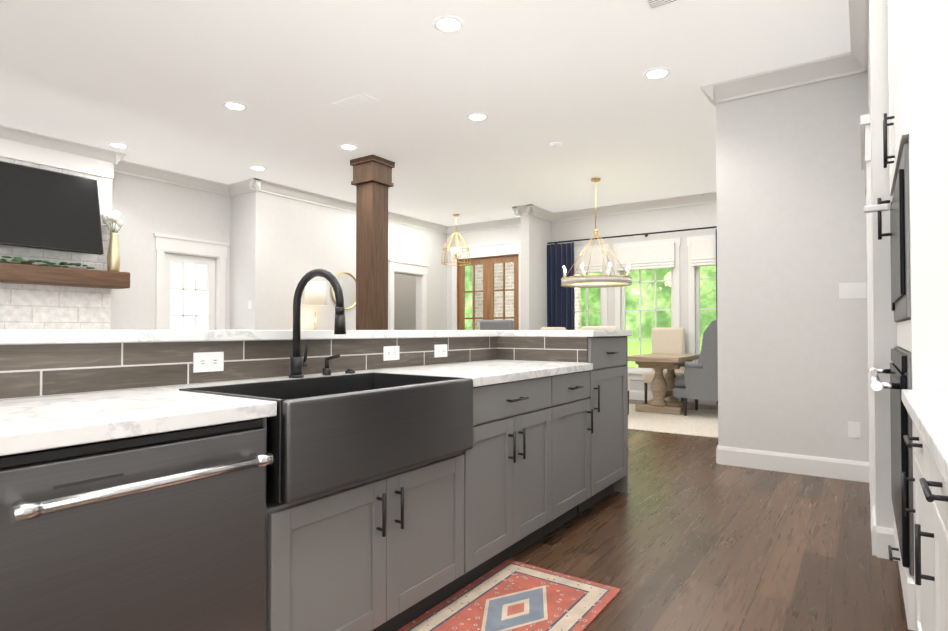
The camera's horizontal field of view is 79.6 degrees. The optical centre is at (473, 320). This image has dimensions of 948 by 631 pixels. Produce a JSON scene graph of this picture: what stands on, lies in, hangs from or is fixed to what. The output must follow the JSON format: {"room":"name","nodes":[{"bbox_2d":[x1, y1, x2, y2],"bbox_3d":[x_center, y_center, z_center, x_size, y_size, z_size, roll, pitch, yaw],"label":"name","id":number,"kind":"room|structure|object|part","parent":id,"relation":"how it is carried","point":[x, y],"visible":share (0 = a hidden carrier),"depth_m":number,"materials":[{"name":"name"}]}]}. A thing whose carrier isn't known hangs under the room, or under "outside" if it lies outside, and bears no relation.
{"room":"kitchen","nodes":[
{"label":"kitchen","id":0,"kind":"room"},
{"bbox_2d":[111,172,229,329],"bbox_3d":[-5.381,-0.375,5.414,0.150,3.150,6.550,-1,-1,34],"label":"wall","id":1,"kind":"structure","parent":0,"point":[146,208],"depth_m":7.17,"materials":[{"name":"paint"}]},
{"bbox_2d":[114,160,225,194],"bbox_3d":[-3.898,-1.849,7.380,0.100,0.135,1.670,-1,-1,34],"label":"crown molding","id":2,"kind":"structure","parent":1,"relation":"attached to","point":[124,167],"depth_m":7.32,"materials":[{"name":"white"}]},
{"bbox_2d":[164,253,214,329],"bbox_3d":[-3.814,0.178,7.634,0.093,2.100,0.720,-1,-1,34],"label":"french door","id":3,"kind":"structure","parent":1,"relation":"in","point":[210,283],"depth_m":7.68,"materials":[{"name":"white"}]},
{"bbox_2d":[153,233,228,329],"bbox_3d":[-3.823,0.068,7.642,0.190,2.340,1.020,-1,-1,34],"label":"door frame","id":4,"kind":"structure","parent":1,"relation":"attached to","point":[186,246],"depth_m":7.61,"materials":[{"name":"white wood"}]},
{"bbox_2d":[229,191,265,329],"bbox_3d":[-3.239,-0.331,8.006,0.750,3.150,0.150,-1,-1,34],"label":"wall","id":5,"kind":"structure","parent":0,"point":[247,246],"depth_m":7.85,"materials":[{"name":"paint"}]},
{"bbox_2d":[226,180,246,195],"bbox_3d":[-3.211,-1.841,7.861,0.450,0.135,0.100,-1,-1,34],"label":"crown molding","id":6,"kind":"structure","parent":5,"relation":"attached to","point":[237,188],"depth_m":7.93,"materials":[{"name":"white"}]},
{"bbox_2d":[248,300,251,308],"bbox_3d":[-3.072,-0.219,7.792,0.072,0.116,0.008,-1,-1,34],"label":"light switch","id":7,"kind":"object","parent":5,"relation":"attached to","point":[249,304],"visible":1,"depth_m":7.78,"materials":[{"name":"white plastic"}]},
{"bbox_2d":[265,193,446,329],"bbox_3d":[-1.733,-0.302,9.671,0.150,3.150,4.300,-1,-1,34],"label":"wall","id":8,"kind":"structure","parent":0,"point":[302,238],"depth_m":8.67,"materials":[{"name":"paint"}]},
{"bbox_2d":[331,272,355,309],"bbox_3d":[-2.045,-0.476,9.055,0.029,0.604,0.604,-1,-1,34],"label":"round mirror","id":9,"kind":"object","parent":8,"relation":"attached to","point":[347,281],"visible":0.52,"depth_m":9.10,"materials":[{"name":"gold metal"}]},
{"bbox_2d":[246,178,449,233],"bbox_3d":[-1.743,-1.813,9.461,0.100,0.135,4.400,-1,-1,34],"label":"crown molding","id":10,"kind":"structure","parent":8,"relation":"attached to","point":[253,184],"depth_m":8.63,"materials":[{"name":"white"}]},
{"bbox_2d":[388,259,428,329],"bbox_3d":[-1.236,0.110,10.354,0.190,2.350,1.080,-1,-1,34],"label":"door frame","id":11,"kind":"structure","parent":8,"relation":"attached to","point":[419,271],"depth_m":10.61,"materials":[{"name":"white wood"}]},
{"bbox_2d":[394,273,415,329],"bbox_3d":[-1.994,-0.057,10.877,1.650,2.700,1.900,-1,-1,34],"label":"wall","id":12,"kind":"structure","parent":0,"point":[404,302],"depth_m":11.50,"materials":[{"name":"white paint"}]},
{"bbox_2d":[0,0,850,225],"bbox_3d":[-1.113,-1.983,5.211,9.750,0.060,11.000,-1,-1,34],"label":"ceiling","id":13,"kind":"structure","parent":0,"point":[155,83],"depth_m":4.76,"materials":[{"name":"paint"}]},
{"bbox_2d":[107,142,129,148],"bbox_3d":[-3.905,-1.930,6.250,0.210,0.009,0.203,-1,-1,34],"label":"recessed light","id":14,"kind":"object","parent":13,"relation":"in","point":[113,144],"depth_m":6.27,"materials":[{"name":"white"}]},
{"bbox_2d":[222,101,246,110],"bbox_3d":[-2.166,-1.949,5.158,0.209,0.009,0.207,-1,-1,34],"label":"recessed light","id":15,"kind":"object","parent":13,"relation":"in","point":[236,106],"depth_m":5.17,"materials":[{"name":"white"}]},
{"bbox_2d":[249,165,266,170],"bbox_3d":[-2.708,-1.915,7.123,0.219,0.009,0.200,-1,-1,34],"label":"recessed light","id":16,"kind":"object","parent":13,"relation":"in","point":[254,167],"depth_m":7.14,"materials":[{"name":"white"}]},
{"bbox_2d":[339,144,357,149],"bbox_3d":[-1.388,-1.929,6.303,0.212,0.009,0.208,-1,-1,34],"label":"recessed light","id":17,"kind":"object","parent":13,"relation":"in","point":[343,146],"depth_m":6.30,"materials":[{"name":"white plastic"}]},
{"bbox_2d":[332,93,378,110],"bbox_3d":[-1.062,-1.950,5.091,0.400,0.010,0.200,-1,-1,34],"label":"ceiling vent","id":18,"kind":"object","parent":13,"relation":"in","point":[355,102],"visible":1,"depth_m":5.07,"materials":[{"name":"white metal"}]},
{"bbox_2d":[433,16,463,32],"bbox_3d":[-0.170,-1.972,3.781,0.210,0.009,0.211,-1,-1,34],"label":"recessed light","id":19,"kind":"object","parent":13,"relation":"in","point":[448,24],"depth_m":3.79,"materials":[{"name":"white plastic"}]},
{"bbox_2d":[442,214,470,265],"bbox_3d":[-0.316,-1.433,10.014,0.514,0.872,0.514,-1,-1,34],"label":"lantern chandelier","id":20,"kind":"object","parent":13,"relation":"hanging from","point":[456,253],"visible":1,"depth_m":9.98,"materials":[{"name":"gold metal"}]},
{"bbox_2d":[467,113,488,120],"bbox_3d":[0.035,-1.944,5.415,0.206,0.009,0.217,-1,-1,34],"label":"recessed light","id":21,"kind":"object","parent":13,"relation":"in","point":[472,116],"depth_m":5.42,"materials":[{"name":"white plastic"}]},
{"bbox_2d":[550,142,561,147],"bbox_3d":[0.894,-1.918,6.220,0.130,0.034,0.128,-1,-1,34],"label":"smoke detector","id":22,"kind":"object","parent":13,"relation":"attached to","point":[555,144],"visible":1,"depth_m":6.18,"materials":[{"name":"white plastic"}]},
{"bbox_2d":[561,177,631,287],"bbox_3d":[1.636,-1.192,7.635,0.938,1.434,0.940,-1,-1,34],"label":"ring chandelier","id":23,"kind":"object","parent":13,"relation":"hanging from","point":[595,281],"visible":1,"depth_m":7.52,"materials":[{"name":"beige wood"}]},
{"bbox_2d":[643,67,670,79],"bbox_3d":[1.449,-1.960,4.504,0.208,0.009,0.213,-1,-1,34],"label":"recessed light","id":24,"kind":"object","parent":13,"relation":"in","point":[655,73],"depth_m":4.51,"materials":[{"name":"white plastic"}]},
{"bbox_2d":[644,0,683,10],"bbox_3d":[1.214,-1.978,3.455,0.340,0.010,0.180,-1,-1,34],"label":"ceiling vent","id":25,"kind":"object","parent":13,"relation":"in","point":[654,4],"visible":1,"depth_m":3.54,"materials":[{"name":"white metal"}]},
{"bbox_2d":[521,214,550,329],"bbox_3d":[1.065,-0.302,9.692,0.160,3.150,0.800,-1,-1,34],"label":"wall","id":26,"kind":"structure","parent":0,"point":[535,235],"depth_m":9.46,"materials":[{"name":"paint"}]},
{"bbox_2d":[512,206,521,219],"bbox_3d":[0.906,-1.809,9.699,0.120,0.135,0.790,-1,-1,34],"label":"crown molding","id":27,"kind":"structure","parent":26,"relation":"attached to","point":[517,210],"depth_m":9.38,"materials":[{"name":"white"}]},
{"bbox_2d":[522,204,553,219],"bbox_3d":[1.104,-1.812,9.563,0.120,0.135,0.790,-1,-1,34],"label":"crown molding","id":28,"kind":"structure","parent":26,"relation":"attached to","point":[530,209],"depth_m":9.46,"materials":[{"name":"white"}]},
{"bbox_2d":[447,202,716,390],"bbox_3d":[2.739,-0.311,9.120,7.850,3.150,0.150,-1,-1,34],"label":"wall","id":29,"kind":"structure","parent":0,"point":[679,218],"depth_m":9.22,"materials":[{"name":"paint"}]},
{"bbox_2d":[446,217,520,233],"bbox_3d":[0.364,-1.794,10.623,2.020,0.135,0.100,-1,-1,34],"label":"crown molding","id":30,"kind":"structure","parent":29,"relation":"attached to","point":[510,222],"depth_m":10.72,"materials":[{"name":"white"}]},
{"bbox_2d":[450,240,520,329],"bbox_3d":[0.275,-0.078,10.782,1.700,2.740,0.190,-1,-1,34],"label":"door frame","id":31,"kind":"structure","parent":29,"relation":"attached to","point":[499,249],"depth_m":10.80,"materials":[{"name":"white wood"}]},
{"bbox_2d":[459,255,517,329],"bbox_3d":[0.266,0.047,10.767,1.360,2.470,0.086,-1,-1,34],"label":"doors","id":32,"kind":"structure","parent":29,"relation":"in","point":[488,290],"depth_m":10.78,"materials":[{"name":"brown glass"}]},
{"bbox_2d":[547,226,716,243],"bbox_3d":[2.690,-1.359,8.977,3.603,0.056,0.166,-1,-1,34],"label":"curtain rod","id":33,"kind":"object","parent":29,"relation":"attached to","point":[646,234],"visible":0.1,"depth_m":8.99,"materials":[{"name":"black"}]},
{"bbox_2d":[547,241,574,329],"bbox_3d":[1.456,-0.055,9.733,0.574,2.618,0.098,-1,-1,34],"label":"curtain","id":34,"kind":"object","parent":33,"relation":"hanging from","point":[560,306],"visible":0.48,"depth_m":9.72,"materials":[{"name":"blue fabric"}]},
{"bbox_2d":[716,229,717,404],"bbox_3d":[3.802,-0.082,8.124,0.644,2.618,0.091,-1,-1,34],"label":"curtain","id":35,"kind":"object","parent":33,"relation":"hanging from","point":[716,279],"depth_m":8.32,"materials":[{"name":"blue fabric"}]},
{"bbox_2d":[547,192,716,221],"bbox_3d":[3.555,-1.831,8.434,5.400,0.135,0.100,-1,-1,34],"label":"crown molding","id":36,"kind":"structure","parent":29,"relation":"attached to","point":[710,197],"depth_m":9.06,"materials":[{"name":"white"}]},
{"bbox_2d":[574,266,715,371],"bbox_3d":[2.778,-0.162,9.085,3.166,1.946,0.050,-1,-1,34],"label":"window","id":37,"kind":"structure","parent":29,"relation":"in","point":[698,299],"depth_m":9.06,"materials":[{"name":"white glass"}]},
{"bbox_2d":[574,249,602,273],"bbox_3d":[1.926,-0.991,9.529,0.500,0.392,0.055,-1,-1,34],"label":"shades","id":38,"kind":"object","parent":37,"relation":"attached to","point":[596,261],"depth_m":9.50,"materials":[{"name":"white fabric"}]},
{"bbox_2d":[574,234,715,379],"bbox_3d":[2.724,-0.163,9.006,3.410,2.210,0.050,-1,-1,34],"label":"window frame","id":39,"kind":"structure","parent":29,"relation":"in","point":[634,375],"depth_m":8.76,"materials":[{"name":"white wood"}]},
{"bbox_2d":[617,242,674,270],"bbox_3d":[2.714,-1.000,8.988,0.904,0.392,0.055,-1,-1,34],"label":"shades","id":40,"kind":"object","parent":39,"relation":"attached to","point":[654,256],"depth_m":8.96,"materials":[{"name":"white fabric"}]},
{"bbox_2d":[691,239,715,266],"bbox_3d":[3.432,-1.008,8.495,0.342,0.392,0.055,-1,-1,34],"label":"shades","id":41,"kind":"object","parent":39,"relation":"attached to","point":[703,252],"depth_m":8.48,"materials":[{"name":"white fabric"}]},
{"bbox_2d":[629,390,716,404],"bbox_3d":[3.578,1.179,8.417,5.400,0.145,0.018,-1,-1,34],"label":"baseboard","id":42,"kind":"structure","parent":29,"relation":"attached to","point":[634,395],"depth_m":8.97,"materials":[{"name":"white wood"}]},
{"bbox_2d":[509,399,913,630],"bbox_3d":[-1.113,1.226,5.157,9.750,0.060,11.000,-1,-1,34],"label":"floor","id":43,"kind":"structure","parent":0,"point":[686,533],"depth_m":2.86,"materials":[{"name":"brown wood"}]},
{"bbox_2d":[0,124,125,329],"bbox_3d":[-4.682,-0.369,5.679,0.697,3.147,2.180,-1,-1,34],"label":"fireplace","id":44,"kind":"object","parent":43,"relation":"on","point":[34,307],"visible":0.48,"depth_m":6.09,"materials":[{"name":"stone"}]},
{"bbox_2d":[0,161,103,254],"bbox_3d":[-4.583,-1.155,5.686,0.270,0.848,1.500,-1,-1,34],"label":"flat-screen tv","id":45,"kind":"object","parent":44,"relation":"attached to","point":[46,209],"visible":1,"depth_m":5.87,"materials":[{"name":"black"}]},
{"bbox_2d":[0,262,129,288],"bbox_3d":[-4.615,-0.471,5.629,0.268,0.180,2.170,-1,-1,34],"label":"mantel beam","id":46,"kind":"structure","parent":44,"relation":"attached to","point":[39,275],"depth_m":5.91,"materials":[{"name":"brown wood"}]},
{"bbox_2d":[0,256,94,268],"bbox_3d":[-4.676,-0.606,5.553,0.227,0.078,1.735,-1,-1,34],"label":"greenery garland","id":47,"kind":"object","parent":46,"relation":"on","point":[22,261],"visible":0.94,"depth_m":5.83,"materials":[{"name":"green plant"}]},
{"bbox_2d":[101,210,122,271],"bbox_3d":[-4.084,-0.899,6.412,0.210,0.701,0.222,-1,-1,34],"label":"vase","id":48,"kind":"object","parent":46,"relation":"on","point":[113,221],"visible":0.98,"depth_m":6.38,"materials":[{"name":"gold metal"}]},
{"bbox_2d":[0,334,631,630],"bbox_3d":[-0.457,0.614,2.369,0.836,1.069,4.228,-1,-1,34],"label":"kitchen island","id":49,"kind":"object","parent":43,"relation":"on","point":[546,454],"depth_m":2.13,"materials":[{"name":"grey wood"}]},
{"bbox_2d":[0,419,272,630],"bbox_3d":[-0.959,0.693,1.446,0.711,0.856,0.592,-1,-1,34],"label":"dishwasher","id":50,"kind":"object","parent":49,"relation":"in","point":[163,531],"visible":0.96,"depth_m":1.26,"materials":[{"name":"grey metal"}]},
{"bbox_2d":[0,330,499,337],"bbox_3d":[-1.010,0.065,2.741,0.835,0.040,4.300,-1,-1,34],"label":"island countertop","id":51,"kind":"structure","parent":49,"relation":"on","point":[3,333],"depth_m":2.03,"materials":[{"name":"white stone"}]},
{"bbox_2d":[0,336,587,399],"bbox_3d":[-0.405,0.157,2.379,0.641,0.155,2.890,-1,-1,34],"label":"backsplash","id":52,"kind":"structure","parent":49,"relation":"attached to","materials":[{"name":"tile"}]},
{"bbox_2d":[289,269,345,377],"bbox_3d":[-0.615,0.013,2.270,0.310,0.438,0.088,-1,-1,34],"label":"faucet","id":53,"kind":"object","parent":49,"relation":"on","point":[298,363],"visible":1,"depth_m":2.30,"materials":[{"name":"black metal"}]},
{"bbox_2d":[179,372,472,503],"bbox_3d":[-0.480,0.367,2.060,0.557,0.283,0.891,-1,-1,34],"label":"farmhouse sink","id":54,"kind":"object","parent":49,"relation":"in","point":[326,434],"visible":0.83,"depth_m":1.82,"materials":[{"name":"black metal"}]},
{"bbox_2d":[323,354,339,374],"bbox_3d":[-0.611,0.189,2.441,0.094,0.092,0.036,-1,-1,34],"label":"soap dispenser","id":55,"kind":"object","parent":49,"relation":"on","point":[326,370],"visible":1,"depth_m":2.44,"materials":[{"name":"black metal"}]},
{"bbox_3d":[-0.559,0.228,2.568,0.044,0.018,0.044,-1,-1,34],"label":"air switch button","id":56,"kind":"part","parent":49,"relation":"part of","materials":[{"name":"black metal"}]},
{"bbox_2d":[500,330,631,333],"bbox_3d":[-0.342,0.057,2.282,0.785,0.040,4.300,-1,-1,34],"label":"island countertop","id":57,"kind":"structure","parent":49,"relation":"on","point":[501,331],"depth_m":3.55,"materials":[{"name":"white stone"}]},
{"bbox_2d":[350,154,394,329],"bbox_3d":[-1.223,-0.350,6.826,0.380,3.148,0.380,-1,-1,34],"label":"post","id":58,"kind":"object","parent":43,"relation":"on","point":[372,179],"visible":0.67,"depth_m":6.73,"materials":[{"name":"brown wood"}]},
{"bbox_2d":[480,320,513,329],"bbox_3d":[0.236,0.624,9.287,0.740,1.285,0.620,-1,-1,34],"label":"accent chair","id":59,"kind":"object","parent":43,"relation":"on","point":[496,324],"visible":0.04,"depth_m":9.43,"materials":[{"name":"grey fabric"}]},
{"bbox_2d":[397,559,620,630],"bbox_3d":[-0.064,1.134,1.904,0.560,0.011,1.620,-1,-1,34],"label":"kitchen rug","id":60,"kind":"object","parent":43,"relation":"on","point":[509,595],"visible":0.96,"depth_m":2.28,"materials":[{"name":"red carpet"}]},
{"bbox_2d":[643,328,684,403],"bbox_3d":[2.858,0.679,8.542,0.500,1.150,0.520,-1,-1,34],"label":"dining chair","id":61,"kind":"object","parent":43,"relation":"on","point":[669,340],"visible":0.48,"depth_m":8.63,"materials":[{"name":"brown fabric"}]},
{"bbox_2d":[628,404,717,437],"bbox_3d":[2.210,1.227,7.304,2.500,0.010,2.100,-1,-1,34],"label":"dining rug","id":62,"kind":"object","parent":43,"relation":"on","point":[700,422],"depth_m":6.77,"materials":[{"name":"beige carpet"}]},
{"bbox_2d":[540,327,565,329],"bbox_3d":[1.375,0.672,8.800,0.500,1.148,0.520,1,-1,-36],"label":"dining chair","id":63,"kind":"object","parent":62,"relation":"on","point":[553,328],"visible":0.1,"depth_m":8.92,"materials":[{"name":"brown fabric"}]},
{"bbox_2d":[580,326,630,414],"bbox_3d":[1.700,0.647,7.348,0.500,1.148,0.520,-1,-1,34],"label":"dining chair","id":64,"kind":"object","parent":62,"relation":"on","point":[602,328],"visible":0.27,"depth_m":7.19,"materials":[{"name":"brown fabric"}]},
{"bbox_2d":[628,353,699,414],"bbox_3d":[2.633,0.853,7.839,0.700,0.753,1.250,-1,-1,34],"label":"dining table","id":65,"kind":"object","parent":62,"relation":"on","point":[665,401],"visible":0.9,"depth_m":7.55,"materials":[{"name":"brown wood"}]},
{"bbox_2d":[673,320,717,415],"bbox_3d":[3.077,0.594,7.448,0.760,1.258,0.800,-1,-1,34],"label":"wingback chair","id":66,"kind":"object","parent":62,"relation":"on","point":[696,381],"visible":0.54,"depth_m":7.12,"materials":[{"name":"grey fabric"}]},
{"bbox_2d":[909,433,920,630],"bbox_3d":[1.540,0.695,1.385,0.700,0.873,0.665,-1,-1,34],"label":"base cabinet","id":67,"kind":"object","parent":43,"relation":"on","point":[917,440],"depth_m":1.75,"materials":[{"name":"white wood"}]},
{"bbox_2d":[883,0,947,630],"bbox_3d":[1.942,-0.430,2.107,0.830,3.148,1.200,-1,-1,34],"label":"tall cabinet","id":68,"kind":"object","parent":43,"relation":"on","point":[918,69],"visible":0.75,"depth_m":1.86,"materials":[{"name":"white wood"}]},
{"bbox_2d":[864,143,910,321],"bbox_3d":[1.916,-0.299,2.195,0.675,0.590,0.980,-1,-1,34],"label":"built-in microwave","id":69,"kind":"object","parent":68,"relation":"in","point":[899,234],"visible":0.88,"depth_m":1.99,"materials":[{"name":"grey"}]},
{"bbox_2d":[869,347,913,575],"bbox_3d":[1.962,0.485,2.150,0.764,0.740,0.980,-1,-1,34],"label":"built-in oven","id":70,"kind":"object","parent":68,"relation":"in","point":[899,371],"visible":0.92,"depth_m":1.97,"materials":[{"name":"grey"}]},
{"bbox_2d":[921,445,947,630],"bbox_3d":[1.219,0.688,0.917,0.700,0.873,0.730,-1,-1,34],"label":"base cabinet","id":71,"kind":"object","parent":43,"relation":"on","point":[934,499],"depth_m":1.31,"materials":[{"name":"white wood"}]},
{"bbox_2d":[901,389,947,492],"bbox_3d":[0.584,0.215,0.017,0.740,0.040,4.016,-1,-1,34],"label":"countertop","id":72,"kind":"structure","parent":71,"relation":"on","point":[927,409],"depth_m":1.28,"materials":[{"name":"white stone"}]},
{"bbox_3d":[-1.991,0.847,8.753,0.400,0.820,1.500,-1,-1,34],"label":"console table","id":73,"kind":"object","parent":43,"relation":"on","visible":0},
{"bbox_2d":[304,281,326,329],"bbox_3d":[-2.322,-0.067,8.322,0.320,0.992,0.320,-1,-1,34],"label":"table lamp","id":74,"kind":"object","parent":73,"relation":"on","point":[315,293],"visible":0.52,"depth_m":8.20,"materials":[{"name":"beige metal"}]},
{"bbox_2d":[716,72,868,461],"bbox_3d":[2.856,-0.394,4.287,1.890,3.150,0.150,-1,-1,34],"label":"wall","id":75,"kind":"structure","parent":0,"point":[792,328],"depth_m":4.44,"materials":[{"name":"paint"}]},
{"bbox_2d":[700,53,845,106],"bbox_3d":[2.361,-1.898,4.519,1.040,0.135,0.130,-1,-1,34],"label":"crown molding","id":76,"kind":"structure","parent":75,"relation":"attached to","point":[832,67],"depth_m":4.47,"materials":[{"name":"white wood"}]},
{"bbox_2d":[716,446,864,481],"bbox_3d":[2.446,1.112,4.440,1.048,0.145,0.018,-1,-1,34],"label":"baseboard","id":77,"kind":"structure","parent":75,"relation":"attached to","point":[851,470],"depth_m":4.41,"materials":[{"name":"white wood"}]},
{"bbox_2d":[839,282,866,298],"bbox_3d":[2.809,-0.222,4.219,0.170,0.116,0.008,-1,-1,34],"label":"switch plate","id":78,"kind":"object","parent":75,"relation":"attached to","point":[852,290],"visible":1,"depth_m":4.22,"materials":[{"name":"white plastic"}]},
{"bbox_2d":[848,422,860,437],"bbox_3d":[2.810,0.808,4.202,0.076,0.116,0.005,-1,-1,34],"label":"electrical outlet plate","id":79,"kind":"object","parent":75,"relation":"attached to","point":[854,429],"visible":1,"depth_m":4.20,"materials":[{"name":"white plastic"}]},
{"bbox_2d":[846,0,868,75],"bbox_3d":[2.374,-1.915,3.504,0.110,0.135,1.730,-1,-1,34],"label":"crown molding","id":80,"kind":"structure","parent":75,"relation":"attached to","point":[854,61],"depth_m":3.82,"materials":[{"name":"white wood"}]},
{"bbox_2d":[868,0,896,528],"bbox_3d":[2.785,-0.411,3.256,0.840,3.150,1.630,-1,-1,34],"label":"tall cabinet","id":81,"kind":"object","parent":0,"point":[884,333],"visible":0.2,"depth_m":2.80,"materials":[{"name":"paint"}]},
{"bbox_2d":[860,114,874,513],"bbox_3d":[2.469,0.019,3.569,0.045,2.300,1.080,-1,-1,34],"label":"door frame","id":82,"kind":"structure","parent":81,"relation":"attached to","point":[865,145],"depth_m":3.15,"materials":[{"name":"white wood"}]},
{"bbox_2d":[865,462,884,558],"bbox_3d":[2.431,1.095,3.463,0.028,0.145,1.648,-1,-1,34],"label":"baseboard","id":83,"kind":"structure","parent":81,"relation":"attached to","point":[882,538],"depth_m":2.80,"materials":[{"name":"white wood"}]},
{"bbox_3d":[3.417,1.397,10.476,18.000,0.020,2.800,-1,-1,34],"label":"ground","id":84,"kind":"structure","parent":0,"visible":0},
{"bbox_2d":[472,262,580,329],"bbox_3d":[1.053,-0.234,12.185,2.600,3.300,0.100,-1,-1,34],"label":"wall","id":85,"kind":"structure","parent":84,"relation":"on","point":[479,304],"depth_m":12.46,"materials":[{"name":"brick"}]},
{"label":"outside","id":86,"kind":"structure","parent":0,"visible":0},
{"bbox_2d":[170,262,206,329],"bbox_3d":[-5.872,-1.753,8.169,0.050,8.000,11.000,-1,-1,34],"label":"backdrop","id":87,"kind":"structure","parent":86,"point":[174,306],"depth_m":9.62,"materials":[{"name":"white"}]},
{"bbox_2d":[465,265,715,366],"bbox_3d":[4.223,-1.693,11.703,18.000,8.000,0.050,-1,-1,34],"label":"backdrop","id":88,"kind":"structure","parent":86,"point":[666,294],"depth_m":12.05,"materials":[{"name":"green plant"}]}
]}

